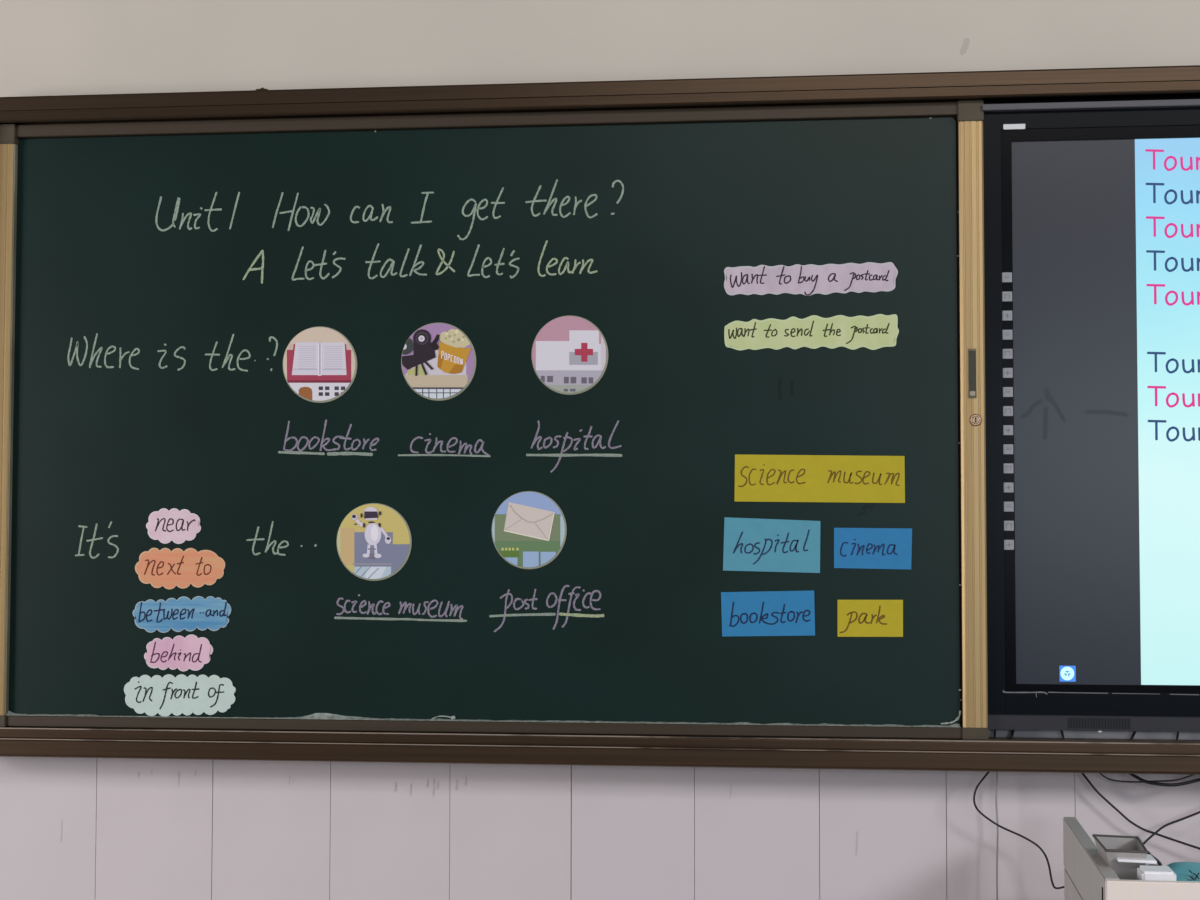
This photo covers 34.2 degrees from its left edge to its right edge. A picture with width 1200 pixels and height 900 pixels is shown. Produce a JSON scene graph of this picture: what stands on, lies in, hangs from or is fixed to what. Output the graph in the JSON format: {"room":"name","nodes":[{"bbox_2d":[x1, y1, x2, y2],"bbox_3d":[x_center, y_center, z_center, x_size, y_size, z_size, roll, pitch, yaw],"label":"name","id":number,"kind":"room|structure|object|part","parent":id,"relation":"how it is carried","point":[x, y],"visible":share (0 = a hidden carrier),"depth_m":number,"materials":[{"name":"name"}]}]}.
{"room":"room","nodes":[
{"label":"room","id":0,"kind":"room"},
{"bbox_2d":[0,0,1199,899],"bbox_3d":[1.000,-0.013,3.814,9.317,3.300,0.200,0,-3,7],"label":"wall","id":1,"kind":"structure","parent":0,"point":[71,828],"depth_m":3.84,"materials":[{"name":"paint"}]},
{"bbox_2d":[0,100,988,739],"bbox_3d":[-0.250,-0.057,3.803,1.972,1.208,0.034,0,-3,7],"label":"chalkboard","id":2,"kind":"object","parent":1,"relation":"attached to","point":[158,278],"visible":1,"depth_m":3.80,"materials":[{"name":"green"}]},
{"bbox_3d":[-1.205,-0.044,3.918,0.046,1.146,0.026,0,-3,7],"label":"edge post","id":3,"kind":"part","parent":2,"relation":"part of","materials":[{"name":"beige metal"}]},
{"bbox_2d":[146,508,200,543],"bbox_3d":[-0.846,0.151,3.868,0.113,0.071,0.002,0,-3,7],"label":"card","id":4,"kind":"object","parent":2,"relation":"attached to","point":[164,525],"visible":1,"depth_m":3.87,"materials":[{"name":"pink paper"}]},
{"bbox_2d":[144,634,212,670],"bbox_3d":[-0.833,0.401,3.854,0.141,0.073,0.002,0,-3,7],"label":"card","id":5,"kind":"object","parent":2,"relation":"attached to","point":[192,652],"visible":1,"depth_m":3.85,"materials":[{"name":"pink paper"}]},
{"bbox_2d":[124,674,235,715],"bbox_3d":[-0.830,0.485,3.849,0.228,0.084,0.002,0,-3,7],"label":"card","id":6,"kind":"object","parent":2,"relation":"attached to","point":[164,696],"visible":1,"depth_m":3.85,"materials":[{"name":"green paper"}]},
{"bbox_2d":[135,548,224,588],"bbox_3d":[-0.832,0.235,3.862,0.185,0.082,0.002,0,-3,7],"label":"card","id":7,"kind":"object","parent":2,"relation":"attached to","point":[169,569],"visible":1,"depth_m":3.86,"materials":[{"name":"orange paper"}]},
{"bbox_2d":[133,596,230,632],"bbox_3d":[-0.827,0.325,3.857,0.201,0.073,0.002,0,-3,7],"label":"card","id":8,"kind":"object","parent":2,"relation":"attached to","point":[212,613],"visible":1,"depth_m":3.86,"materials":[{"name":"blue paper"}]},
{"bbox_2d":[283,326,356,402],"bbox_3d":[-0.553,-0.169,3.847,0.151,0.151,0.004,0,-3,7],"label":"picture card","id":9,"kind":"object","parent":2,"relation":"attached to","point":[320,363],"visible":1,"depth_m":3.85,"materials":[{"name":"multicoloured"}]},
{"bbox_2d":[336,503,411,580],"bbox_3d":[-0.443,0.180,3.817,0.150,0.152,0.004,0,-3,7],"label":"picture card","id":10,"kind":"object","parent":2,"relation":"attached to","point":[374,541],"visible":1,"depth_m":3.81,"materials":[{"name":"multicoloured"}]},
{"bbox_2d":[401,323,475,400],"bbox_3d":[-0.316,-0.173,3.819,0.150,0.154,0.005,0,-3,7],"label":"picture card","id":11,"kind":"object","parent":2,"relation":"attached to","point":[438,360],"visible":1,"depth_m":3.82,"materials":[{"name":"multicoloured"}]},
{"bbox_3d":[-0.250,0.536,3.779,1.880,0.022,0.024,0,-3,7],"label":"trim","id":12,"kind":"part","parent":2,"relation":"part of","materials":[{"name":"brown wood"}]},
{"bbox_3d":[-0.248,-0.647,3.836,1.880,0.026,0.024,0,-3,7],"label":"trim","id":13,"kind":"part","parent":2,"relation":"part of","materials":[{"name":"brown wood"}]},
{"bbox_2d":[491,491,566,568],"bbox_3d":[-0.138,0.155,3.782,0.148,0.152,0.004,0,-3,7],"label":"picture card","id":14,"kind":"object","parent":2,"relation":"attached to","point":[529,530],"visible":1,"depth_m":3.78,"materials":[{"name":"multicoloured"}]},
{"bbox_2d":[531,315,607,394],"bbox_3d":[-0.059,-0.184,3.789,0.151,0.155,0.003,0,-3,7],"label":"picture card","id":15,"kind":"object","parent":2,"relation":"attached to","point":[569,354],"visible":1,"depth_m":3.79,"materials":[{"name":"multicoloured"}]},
{"bbox_2d":[721,591,814,636],"bbox_3d":[0.320,0.312,3.720,0.179,0.089,0.002,0,-3,7],"label":"card","id":16,"kind":"object","parent":2,"relation":"attached to","point":[761,613],"visible":1,"depth_m":3.72,"materials":[{"name":"blue paper"}]},
{"bbox_2d":[723,517,819,572],"bbox_3d":[0.328,0.182,3.726,0.186,0.106,0.002,0,-3,7],"label":"card","id":17,"kind":"object","parent":2,"relation":"attached to","point":[750,544],"visible":1,"depth_m":3.73,"materials":[{"name":"blue paper"}]},
{"bbox_2d":[724,262,897,295],"bbox_3d":[0.404,-0.327,3.742,0.332,0.063,0.002,0,-3,7],"label":"card","id":18,"kind":"object","parent":2,"relation":"attached to","point":[810,279],"visible":1,"depth_m":3.74,"materials":[{"name":"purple paper"}]},
{"bbox_2d":[724,314,898,349],"bbox_3d":[0.405,-0.225,3.737,0.333,0.069,0.002,0,-3,7],"label":"card","id":19,"kind":"object","parent":2,"relation":"attached to","point":[874,332],"visible":1,"depth_m":3.73,"materials":[{"name":"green paper"}]},
{"bbox_2d":[734,454,904,502],"bbox_3d":[0.418,0.055,3.721,0.323,0.093,0.002,0,-3,7],"label":"card","id":20,"kind":"object","parent":2,"relation":"attached to","point":[758,478],"visible":1,"depth_m":3.72,"materials":[{"name":"yellow paper"}]},
{"bbox_2d":[837,600,902,636],"bbox_3d":[0.512,0.319,3.697,0.123,0.070,0.002,0,-3,7],"label":"card","id":21,"kind":"object","parent":2,"relation":"attached to","point":[855,618],"visible":1,"depth_m":3.70,"materials":[{"name":"yellow paper"}]},
{"bbox_2d":[834,528,911,568],"bbox_3d":[0.518,0.187,3.703,0.148,0.079,0.002,0,-3,7],"label":"card","id":22,"kind":"object","parent":2,"relation":"attached to","point":[861,548],"visible":1,"depth_m":3.70,"materials":[{"name":"blue paper"}]},
{"bbox_3d":[0.703,-0.145,3.682,0.015,0.094,0.003,0,-3,7],"label":"recessed pull","id":23,"kind":"part","parent":2,"relation":"part of","materials":[{"name":"grey metal"}]},
{"bbox_3d":[0.706,-0.052,3.691,0.046,1.146,0.026,0,-3,7],"label":"edge post","id":24,"kind":"part","parent":2,"relation":"part of","materials":[{"name":"beige metal"}]},
{"bbox_2d":[0,65,1199,774],"bbox_3d":[1.766,-0.065,3.571,6.138,1.321,0.106,0,-3,7],"label":"frame","id":25,"kind":"object","parent":1,"relation":"attached to","point":[1095,754],"visible":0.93,"depth_m":3.73,"materials":[{"name":"brown metal"}]},
{"bbox_3d":[1.767,-0.693,3.604,6.138,0.050,0.100,0,-3,7],"label":"rail","id":26,"kind":"part","parent":25,"relation":"part of","materials":[{"name":"brown metal"}]},
{"bbox_3d":[1.765,0.567,3.540,6.138,0.054,0.105,0,-3,7],"label":"rail","id":27,"kind":"part","parent":25,"relation":"part of","materials":[{"name":"brown metal"}]},
{"bbox_3d":[1.695,-0.060,3.630,1.937,1.204,0.003,0,-3,7],"label":"plate","id":28,"kind":"part","parent":25,"relation":"part of","materials":[{"name":"white"}]},
{"bbox_2d":[995,772,998,899],"bbox_3d":[0.750,0.803,3.672,0.010,0.496,0.006,1,-3,-16],"label":"cable","id":29,"kind":"object","parent":1,"relation":"hanging from","point":[996,772],"visible":0.72,"depth_m":3.67,"materials":[{"name":"grey plastic"}]},
{"bbox_2d":[973,772,1063,888],"bbox_3d":[0.789,0.685,3.648,0.177,0.266,0.048,-1,-3,15],"label":"cable","id":30,"kind":"object","parent":1,"relation":"hanging from","point":[987,773],"visible":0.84,"depth_m":3.64,"materials":[{"name":"black plastic"}]},
{"bbox_2d":[981,93,1199,732],"bbox_3d":[1.690,-0.077,3.591,1.937,1.206,0.076,0,-3,7],"label":"display","id":31,"kind":"object","parent":1,"relation":"attached to","point":[1092,203],"visible":1,"depth_m":3.67,"materials":[{"name":"black plastic"}]},
{"bbox_2d":[1068,718,1129,728],"bbox_3d":[0.931,0.510,3.638,0.113,0.019,0.002,0,-3,7],"label":"speaker grille","id":32,"kind":"object","parent":31,"relation":"attached to","point":[1073,723],"depth_m":3.64,"materials":[{"name":"black plastic"}]},
{"bbox_2d":[1129,731,1135,739],"bbox_3d":[0.999,0.534,3.661,0.040,0.058,0.006,1,-3,-23],"label":"cable","id":33,"kind":"object","parent":31,"relation":"attached to","point":[1134,732],"visible":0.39,"depth_m":3.66,"materials":[{"name":"black plastic"}]},
{"bbox_2d":[1081,773,1199,849],"bbox_3d":[1.061,0.673,3.633,0.377,0.228,0.014,0,-3,12],"label":"cable","id":34,"kind":"object","parent":1,"relation":"hanging from","point":[1083,774],"visible":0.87,"depth_m":3.65,"materials":[{"name":"black plastic"}]},
{"bbox_2d":[1099,773,1192,782],"bbox_3d":[1.018,0.608,3.640,0.187,0.026,0.012,0,-3,10],"label":"cable","id":35,"kind":"object","parent":1,"relation":"hanging from","point":[1101,774],"visible":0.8,"depth_m":3.64,"materials":[{"name":"grey plastic"}]},
{"bbox_2d":[1129,774,1199,786],"bbox_3d":[1.065,0.606,3.614,0.182,0.034,0.027,0,-3,7],"label":"cable","id":36,"kind":"object","parent":1,"relation":"hanging from","point":[1132,775],"visible":0.86,"depth_m":3.60,"materials":[{"name":"black plastic"}]},
{"bbox_2d":[1143,811,1199,844],"bbox_3d":[1.087,0.690,3.607,0.226,0.135,0.034,0,-3,-1],"label":"cable","id":37,"kind":"object","parent":1,"relation":"attached to","point":[1198,812],"visible":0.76,"depth_m":3.62,"materials":[{"name":"black plastic"}]},
{"bbox_3d":[0.998,1.538,0.713,8.600,0.100,6.200,0,-3,7],"label":"floor","id":38,"kind":"structure","parent":0,"visible":0},
{"bbox_2d":[1063,817,1199,899],"bbox_3d":[1.095,1.125,3.126,0.636,0.960,0.692,0,-3,7],"label":"lectern","id":39,"kind":"object","parent":38,"relation":"on","point":[1087,876],"visible":1,"depth_m":3.01,"materials":[{"name":"grey"}]},
{"bbox_3d":[0.802,1.143,3.176,0.021,0.810,0.658,0,-3,8],"label":"panel","id":40,"kind":"part","parent":39,"relation":"part of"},
{"bbox_3d":[0.802,0.691,3.198,0.038,0.088,0.659,0,-3,7],"label":"panel","id":41,"kind":"part","parent":39,"relation":"part of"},
{"bbox_2d":[1092,834,1147,879],"bbox_3d":[0.813,0.672,3.037,0.073,0.124,0.145,0,-3,7],"label":"tray","id":42,"kind":"object","parent":39,"relation":"on","point":[1109,847],"visible":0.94,"depth_m":2.98,"materials":[{"name":"grey plastic"}]},
{"bbox_2d":[1117,854,1156,863],"bbox_3d":[0.819,0.625,2.988,0.059,0.005,0.071,0,-3,7],"label":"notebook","id":43,"kind":"object","parent":42,"relation":"on","point":[1149,859],"visible":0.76,"depth_m":2.96,"materials":[{"name":"white paper"}]},
{"bbox_2d":[1147,851,1161,865],"bbox_3d":[0.849,0.649,3.013,0.038,0.062,0.005,0,-3,8],"label":"lead","id":44,"kind":"object","parent":42,"relation":"in","point":[1155,858],"visible":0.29,"depth_m":3.01,"materials":[{"name":"black"}]},
{"bbox_3d":[1.049,0.950,2.807,0.620,0.639,0.018,0,-3,8],"label":"panel","id":45,"kind":"part","parent":39,"relation":"part of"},
{"bbox_2d":[1137,865,1175,880],"bbox_3d":[0.833,0.677,2.916,0.051,0.101,0.064,0,-3,7],"label":"carton","id":46,"kind":"object","parent":39,"relation":"on","point":[1144,872],"visible":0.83,"depth_m":2.89,"materials":[{"name":"white paper"}]},
{"bbox_2d":[1167,862,1199,881],"bbox_3d":[0.913,0.683,2.997,0.126,0.099,0.086,0,-3,7],"label":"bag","id":47,"kind":"object","parent":39,"relation":"on","point":[1184,871],"visible":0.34,"depth_m":2.98,"materials":[{"name":"teal"}]}
]}

